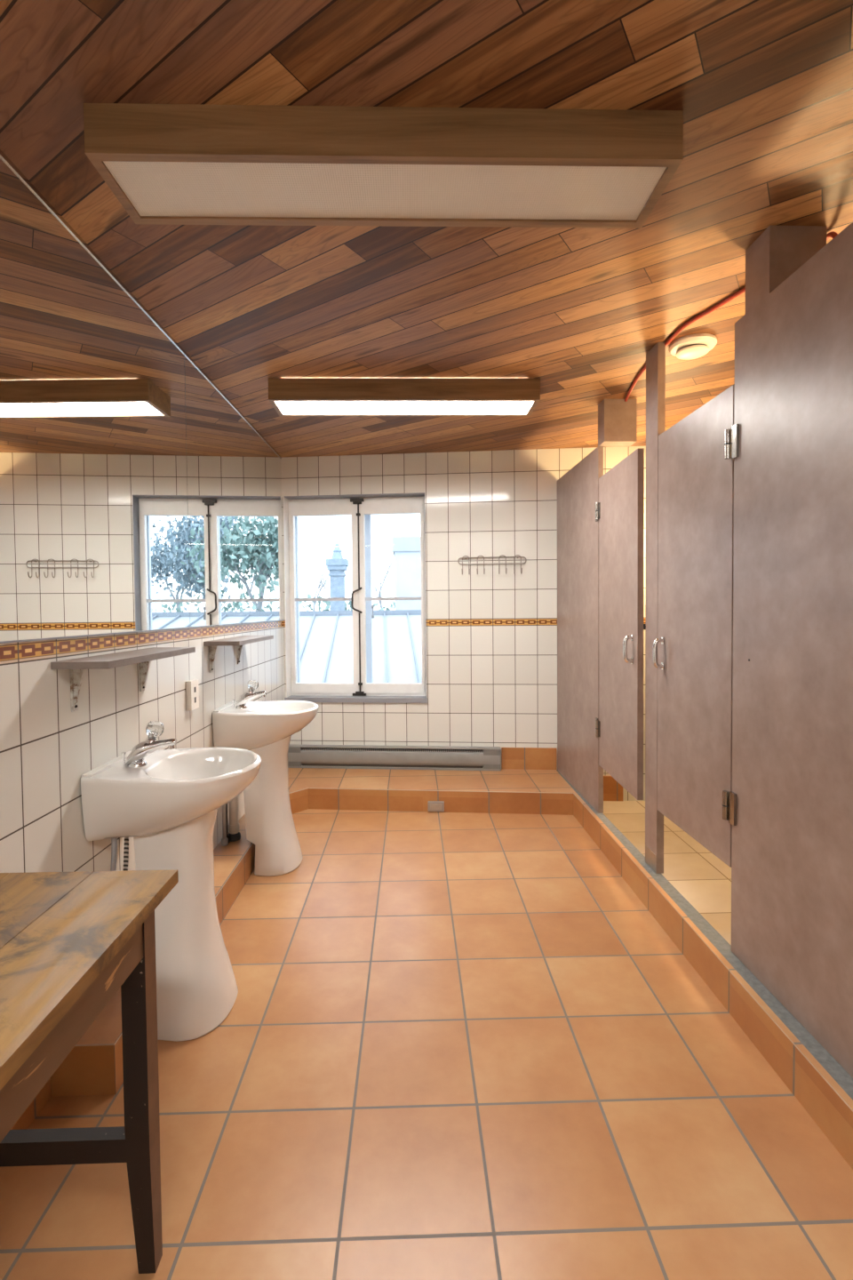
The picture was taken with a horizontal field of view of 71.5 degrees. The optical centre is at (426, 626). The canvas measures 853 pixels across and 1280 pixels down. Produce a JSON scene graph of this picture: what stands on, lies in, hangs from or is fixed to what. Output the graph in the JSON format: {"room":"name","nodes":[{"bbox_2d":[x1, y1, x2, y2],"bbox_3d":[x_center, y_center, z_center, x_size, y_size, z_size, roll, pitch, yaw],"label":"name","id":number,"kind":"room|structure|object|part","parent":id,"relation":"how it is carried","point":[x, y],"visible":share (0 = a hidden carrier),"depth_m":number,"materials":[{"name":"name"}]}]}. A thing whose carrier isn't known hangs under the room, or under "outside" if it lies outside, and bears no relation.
{"room":"public restroom","nodes":[
{"label":"public restroom","id":0,"kind":"room"},
{"bbox_2d":[0,620,284,872],"bbox_3d":[-1.050,0.181,1.260,0.150,2.545,5.800,-1,2,-1],"label":"wall","id":1,"kind":"structure","parent":0,"point":[46,748],"depth_m":1.70,"materials":[{"name":"white tile"}]},
{"bbox_2d":[10,1078,51,1129],"bbox_3d":[-0.948,1.174,0.038,0.014,0.130,2.932,-1,2,-1],"label":"baseboard","id":2,"kind":"structure","parent":1,"relation":"attached to","point":[44,1094],"depth_m":1.44,"materials":[{"name":"tile"}]},
{"bbox_2d":[0,149,191,643],"bbox_3d":[-0.977,-0.526,1.283,0.010,1.134,2.322,-1,2,-1],"label":"wall mirror","id":3,"kind":"object","parent":1,"relation":"attached to","point":[94,529],"visible":1,"depth_m":1.67,"materials":[{"name":"mirror"}]},
{"bbox_2d":[50,647,195,711],"bbox_3d":[-0.905,0.155,1.841,0.158,0.144,0.597,-1,2,-1],"label":"wall shelf","id":4,"kind":"object","parent":1,"relation":"attached to","point":[76,667],"visible":1,"depth_m":1.64,"materials":[{"name":"grey laminate"}]},
{"bbox_2d":[185,679,199,710],"bbox_3d":[-0.974,0.283,2.465,0.024,0.119,0.080,-1,2,-1],"label":"wall outlet","id":5,"kind":"object","parent":1,"relation":"attached to","point":[192,692],"visible":1,"depth_m":2.44,"materials":[{"name":"beige plastic"}]},
{"bbox_2d":[184,352,284,628],"bbox_3d":[-0.996,-0.585,3.285,0.010,1.134,1.684,-1,2,-1],"label":"wall mirror","id":6,"kind":"object","parent":1,"relation":"attached to","point":[235,517],"visible":1,"depth_m":2.98,"materials":[{"name":"mirror"}]},
{"bbox_2d":[203,635,273,672],"bbox_3d":[-0.911,0.129,2.930,0.168,0.144,0.608,-1,2,-1],"label":"wall shelf","id":7,"kind":"object","parent":1,"relation":"attached to","point":[239,641],"visible":1,"depth_m":2.71,"materials":[{"name":"grey laminate"}]},
{"bbox_2d":[0,808,852,1279],"bbox_3d":[-0.174,1.314,1.497,2.210,0.250,6.100,-1,2,-1],"label":"floor","id":8,"kind":"structure","parent":0,"point":[450,1045],"depth_m":1.48,"materials":[{"name":"tile"}]},
{"bbox_2d":[0,869,178,1273],"bbox_3d":[-0.691,0.848,0.624,0.472,0.742,1.008,-1,2,-1],"label":"wooden table","id":9,"kind":"object","parent":8,"relation":"on","point":[69,941],"visible":1,"depth_m":1.00,"materials":[{"name":"brown wood"}]},
{"bbox_3d":[-0.530,0.845,1.100,0.044,0.718,0.044,-1,2,-1],"label":"leg","id":10,"kind":"part","parent":9,"relation":"part of","materials":[{"name":"black paint"}]},
{"bbox_2d":[80,720,261,1041],"bbox_3d":[-0.744,0.734,1.831,0.459,0.899,0.414,-1,2,-1],"label":"pedestal sink","id":11,"kind":"object","parent":8,"relation":"on","point":[169,800],"visible":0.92,"depth_m":1.74,"materials":[{"name":"white ceramic"}]},
{"bbox_2d":[121,720,177,767],"bbox_3d":[-0.842,0.354,1.795,0.163,0.135,0.058,-1,2,-1],"label":"faucet","id":12,"kind":"object","parent":11,"relation":"on","point":[154,729],"depth_m":1.78,"materials":[{"name":"silver metal"}]},
{"bbox_2d":[80,747,261,840],"bbox_3d":[-0.746,0.510,1.824,0.459,0.199,0.414,-1,2,-1],"label":"basin","id":13,"kind":"object","parent":11,"relation":"in","point":[167,795],"depth_m":1.68,"materials":[{"name":"ceramic"}]},
{"bbox_2d":[212,680,318,876],"bbox_3d":[-0.754,0.703,2.881,0.459,0.899,0.414,-1,2,-1],"label":"pedestal sink","id":14,"kind":"object","parent":8,"relation":"on","point":[265,728],"visible":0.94,"depth_m":2.79,"materials":[{"name":"white ceramic"}]},
{"bbox_2d":[232,680,266,708],"bbox_3d":[-0.853,0.323,2.845,0.163,0.135,0.058,-1,2,-1],"label":"faucet","id":15,"kind":"object","parent":14,"relation":"on","point":[245,698],"depth_m":2.83,"materials":[{"name":"silver metal"}]},
{"bbox_2d":[212,700,318,750],"bbox_3d":[-0.756,0.479,2.874,0.459,0.199,0.414,-1,2,-1],"label":"basin","id":16,"kind":"object","parent":14,"relation":"in","point":[261,724],"depth_m":2.72,"materials":[{"name":"ceramic"}]},
{"bbox_2d":[50,768,573,1095],"bbox_3d":[-0.057,1.081,2.870,1.892,0.133,2.683,-1,2,-1],"label":"step","id":17,"kind":"structure","parent":8,"relation":"on","point":[93,1066],"depth_m":3.57,"materials":[{"name":"tile"}]},
{"bbox_2d":[427,800,444,811],"bbox_3d":[0.057,1.087,3.582,0.097,0.056,0.022,0,2,5],"label":"floor outlet","id":18,"kind":"object","parent":17,"relation":"attached to","point":[432,805],"visible":1,"depth_m":3.57,"materials":[{"name":"grey metal"}]},
{"bbox_2d":[0,0,852,457],"bbox_3d":[0.198,-1.169,1.459,3.000,0.120,6.150,-1,2,-1],"label":"ceiling","id":19,"kind":"structure","parent":0,"point":[764,89],"depth_m":1.53,"materials":[{"name":"brown wood"}]},
{"bbox_2d":[83,103,683,228],"bbox_3d":[-0.086,-1.052,1.370,1.268,0.102,0.230,-1,2,-1],"label":"ceiling light","id":20,"kind":"object","parent":19,"relation":"attached to","point":[164,164],"visible":1,"depth_m":1.28,"materials":[{"name":"white plastic"}]},
{"bbox_2d":[103,160,666,220],"bbox_3d":[-0.086,-1.010,1.371,1.224,0.005,0.186,-1,2,-1],"label":"diffuser","id":21,"kind":"object","parent":20,"relation":"attached to","point":[150,190],"depth_m":1.37,"materials":[{"name":"white plastic"}]},
{"bbox_2d":[268,377,540,415],"bbox_3d":[-0.102,-1.095,2.832,1.246,0.102,0.235,-1,2,-1],"label":"ceiling light","id":22,"kind":"object","parent":19,"relation":"attached to","point":[289,396],"visible":1,"depth_m":2.73,"materials":[{"name":"white plastic"}]},
{"bbox_2d":[275,401,533,413],"bbox_3d":[-0.102,-1.053,2.833,1.202,0.005,0.191,-1,2,-1],"label":"diffuser","id":23,"kind":"object","parent":22,"relation":"attached to","point":[281,407],"depth_m":2.84,"materials":[{"name":"white plastic"}]},
{"bbox_2d":[668,333,717,359],"bbox_3d":[1.075,-1.120,2.393,0.180,0.048,0.180,-1,2,-1],"label":"smoke detector","id":24,"kind":"object","parent":19,"relation":"attached to","point":[698,345],"visible":1,"depth_m":2.35,"materials":[{"name":"beige plastic"}]},
{"bbox_2d":[624,231,838,401],"bbox_3d":[1.081,-1.048,2.662,0.239,0.210,2.126,0,2,3],"label":"electrical cord","id":25,"kind":"object","parent":19,"relation":"attached to","point":[833,235],"visible":0.45,"depth_m":2.15,"materials":[{"name":"plastic"}]},
{"bbox_2d":[280,445,646,800],"bbox_3d":[0.230,0.082,4.202,3.050,2.545,0.300,0,2,5],"label":"wall","id":26,"kind":"structure","parent":0,"point":[492,636],"depth_m":4.03,"materials":[{"name":"white tile"}]},
{"bbox_2d":[283,492,427,703],"bbox_3d":[-0.488,-0.197,4.250,1.006,1.440,0.312,0,2,5],"label":"window","id":27,"kind":"structure","parent":26,"relation":"in","point":[360,507],"depth_m":4.20,"materials":[{"name":"white paint"}]},
{"bbox_3d":[-0.719,-0.205,4.239,0.482,1.360,0.042,0,2,5],"label":"sash","id":28,"kind":"part","parent":27,"relation":"part of","materials":[{"name":"white paint"}]},
{"bbox_3d":[-0.479,-0.212,4.338,0.982,1.402,0.035,0,2,5],"label":"storm frame","id":29,"kind":"part","parent":27,"relation":"part of","materials":[{"name":"paint"}]},
{"bbox_3d":[-0.482,0.507,4.271,1.006,0.032,0.312,0,2,5],"label":"sill","id":30,"kind":"part","parent":27,"relation":"part of","materials":[{"name":"grey paint"}]},
{"bbox_3d":[-0.491,-0.185,4.170,0.077,0.186,0.016,-1,2,-13],"label":"bolt handle","id":31,"kind":"part","parent":27,"relation":"part of","materials":[{"name":"metal"}]},
{"bbox_3d":[-0.248,-0.208,4.198,0.460,1.360,0.042,0,2,5],"label":"sash","id":32,"kind":"part","parent":27,"relation":"part of","materials":[{"name":"white paint"}]},
{"bbox_2d":[288,744,500,770],"bbox_3d":[-0.241,0.902,4.085,1.493,0.151,0.064,0,2,5],"label":"baseboard heater","id":33,"kind":"object","parent":26,"relation":"attached to","point":[328,756],"visible":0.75,"depth_m":4.06,"materials":[{"name":"grey metal"}]},
{"bbox_2d":[288,744,500,750],"bbox_3d":[-0.242,0.831,4.087,1.493,0.008,0.056,0,2,5],"label":"hood","id":34,"kind":"object","parent":33,"relation":"attached to","point":[292,747],"depth_m":4.09,"materials":[{"name":"grey metal"}]},
{"bbox_3d":[-0.241,0.971,4.089,1.493,0.014,0.059,0,2,5],"label":"rail","id":35,"kind":"part","parent":33,"relation":"part of","materials":[{"name":"grey metal"}]},
{"bbox_2d":[457,554,527,575],"bbox_3d":[0.442,-0.417,3.987,0.461,0.130,0.061,0,2,5],"label":"hook rack","id":36,"kind":"object","parent":26,"relation":"attached to","point":[468,557],"visible":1,"depth_m":4.00,"materials":[{"name":"metal"}]},
{"bbox_3d":[0.443,-0.447,4.004,0.461,0.050,0.006,0,2,5],"label":"rail","id":37,"kind":"part","parent":36,"relation":"part of","materials":[{"name":"metal"}]},
{"bbox_2d":[501,747,556,770],"bbox_3d":[0.697,0.898,4.029,0.370,0.150,0.012,0,2,5],"label":"baseboard","id":38,"kind":"structure","parent":26,"relation":"attached to","point":[512,758],"depth_m":4.02,"materials":[{"name":"tile"}]},
{"bbox_2d":[603,776,623,800],"bbox_3d":[1.241,1.089,3.986,0.160,0.168,0.014,0,2,5],"label":"baseboard","id":39,"kind":"structure","parent":26,"relation":"attached to","point":[612,789],"depth_m":3.98,"materials":[{"name":"tile"}]},
{"bbox_2d":[602,800,731,945],"bbox_3d":[1.325,1.334,1.536,0.790,0.180,6.100,-1,2,-1],"label":"floor","id":40,"kind":"structure","parent":0,"point":[701,877],"depth_m":2.98,"materials":[{"name":"beige tile"}]},
{"bbox_2d":[553,769,852,1169],"bbox_3d":[0.989,1.152,1.332,0.120,0.202,5.420,-1,2,-1],"label":"curb","id":41,"kind":"object","parent":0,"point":[822,1086],"visible":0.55,"depth_m":1.73,"materials":[{"name":"tile"}]},
{"bbox_2d":[556,399,637,813],"bbox_3d":[0.980,-0.096,3.517,0.183,2.161,0.931,-1,2,-1],"label":"partition panel","id":42,"kind":"object","parent":41,"relation":"on","point":[578,490],"visible":0.96,"depth_m":3.42,"materials":[{"name":"beige laminate"}]},
{"bbox_3d":[0.907,0.012,3.561,0.026,1.944,0.845,-1,2,-2],"label":"panel","id":43,"kind":"part","parent":42,"relation":"part of","materials":[{"name":"beige laminate"}]},
{"bbox_2d":[645,342,665,873],"bbox_3d":[0.952,-0.065,2.468,0.036,2.161,0.118,-1,2,-1],"label":"post","id":44,"kind":"object","parent":41,"relation":"on","point":[656,356],"visible":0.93,"depth_m":2.45,"materials":[{"name":"grey metal"}]},
{"bbox_2d":[595,448,646,799],"bbox_3d":[0.901,-0.013,2.843,0.087,1.513,0.640,-1,2,-1],"label":"door","id":45,"kind":"structure","parent":44,"relation":"attached to","point":[620,510],"depth_m":2.75,"materials":[{"name":"beige laminate"}]},
{"bbox_3d":[0.888,0.099,2.604,0.046,0.129,0.020,-1,2,-1],"label":"pull handle","id":46,"kind":"part","parent":45,"relation":"part of","materials":[{"name":"silver metal"}]},
{"bbox_2d":[731,222,852,1077],"bbox_3d":[1.066,-0.021,0.974,0.169,2.161,1.769,-1,2,-1],"label":"partition panel","id":47,"kind":"object","parent":41,"relation":"on","point":[792,837],"visible":1,"depth_m":1.57,"materials":[{"name":"beige laminate"}]},
{"bbox_2d":[652,384,739,867],"bbox_3d":[0.944,0.000,2.129,0.081,1.520,0.600,-1,2,-1],"label":"door","id":48,"kind":"structure","parent":47,"relation":"attached to","point":[692,650],"depth_m":2.08,"materials":[{"name":"beige laminate"}]},
{"bbox_3d":[0.922,0.106,2.353,0.046,0.129,0.020,-1,2,-1],"label":"pull handle","id":49,"kind":"part","parent":48,"relation":"part of","materials":[{"name":"silver metal"}]},
{"label":"outside","id":50,"kind":"structure","parent":0,"visible":0},
{"bbox_3d":[-1.729,5.448,64.226,120.000,0.200,118.400,-1,2,-1],"label":"ground","id":51,"kind":"structure","parent":50,"visible":0},
{"bbox_2d":[312,560,329,610],"bbox_3d":[-3.246,2.192,19.581,1.052,8.981,1.046,0,2,18],"label":"bare tree","id":52,"kind":"object","parent":51,"relation":"on","point":[323,574],"visible":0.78,"depth_m":19.33,"materials":[{"name":"grey plant"}]},
{"bbox_2d":[320,576,330,607],"bbox_3d":[-2.988,2.527,19.034,0.691,8.339,0.592,0,2,22],"label":"bare tree","id":53,"kind":"object","parent":51,"relation":"on","point":[326,576],"visible":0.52,"depth_m":18.91,"materials":[{"name":"grey plant"}]},
{"bbox_2d":[326,544,348,610],"bbox_3d":[-2.250,2.335,15.284,0.520,8.910,0.500,-1,2,-1],"label":"brick chimney","id":54,"kind":"object","parent":51,"relation":"on","point":[337,566],"visible":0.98,"depth_m":15.02,"materials":[{"name":"grey brick"}]},
{"bbox_2d":[331,544,343,559],"bbox_3d":[-2.287,-1.918,15.159,0.320,0.400,0.312,-1,2,-1],"label":"chimney pot","id":55,"kind":"object","parent":54,"relation":"on","point":[337,554],"depth_m":15.07,"materials":[{"name":"brick"}]},
{"bbox_2d":[299,593,395,610],"bbox_3d":[1.447,2.858,16.767,22.169,7.710,2.668,-1,2,-1],"label":"hedge","id":56,"kind":"object","parent":51,"relation":"on","point":[327,607],"visible":0.02,"depth_m":16.59,"materials":[{"name":"green plant"}]},
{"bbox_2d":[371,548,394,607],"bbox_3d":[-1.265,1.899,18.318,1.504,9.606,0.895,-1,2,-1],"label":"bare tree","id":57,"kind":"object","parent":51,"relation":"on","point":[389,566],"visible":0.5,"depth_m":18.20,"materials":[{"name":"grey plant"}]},
{"bbox_2d":[392,536,421,609],"bbox_3d":[-0.157,2.530,11.941,0.930,8.500,1.300,-1,2,-1],"label":"neighbouring building","id":58,"kind":"structure","parent":51,"relation":"on","point":[406,550],"depth_m":11.23,"materials":[{"name":"metal"}]},
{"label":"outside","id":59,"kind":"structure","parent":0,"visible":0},
{"bbox_2d":[299,609,422,682],"bbox_3d":[0.146,0.976,8.251,13.000,2.420,6.500,-1,2,-1],"label":"metal roof","id":60,"kind":"structure","parent":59,"point":[326,636],"depth_m":7.00,"materials":[{"name":"white metal"}]}
]}

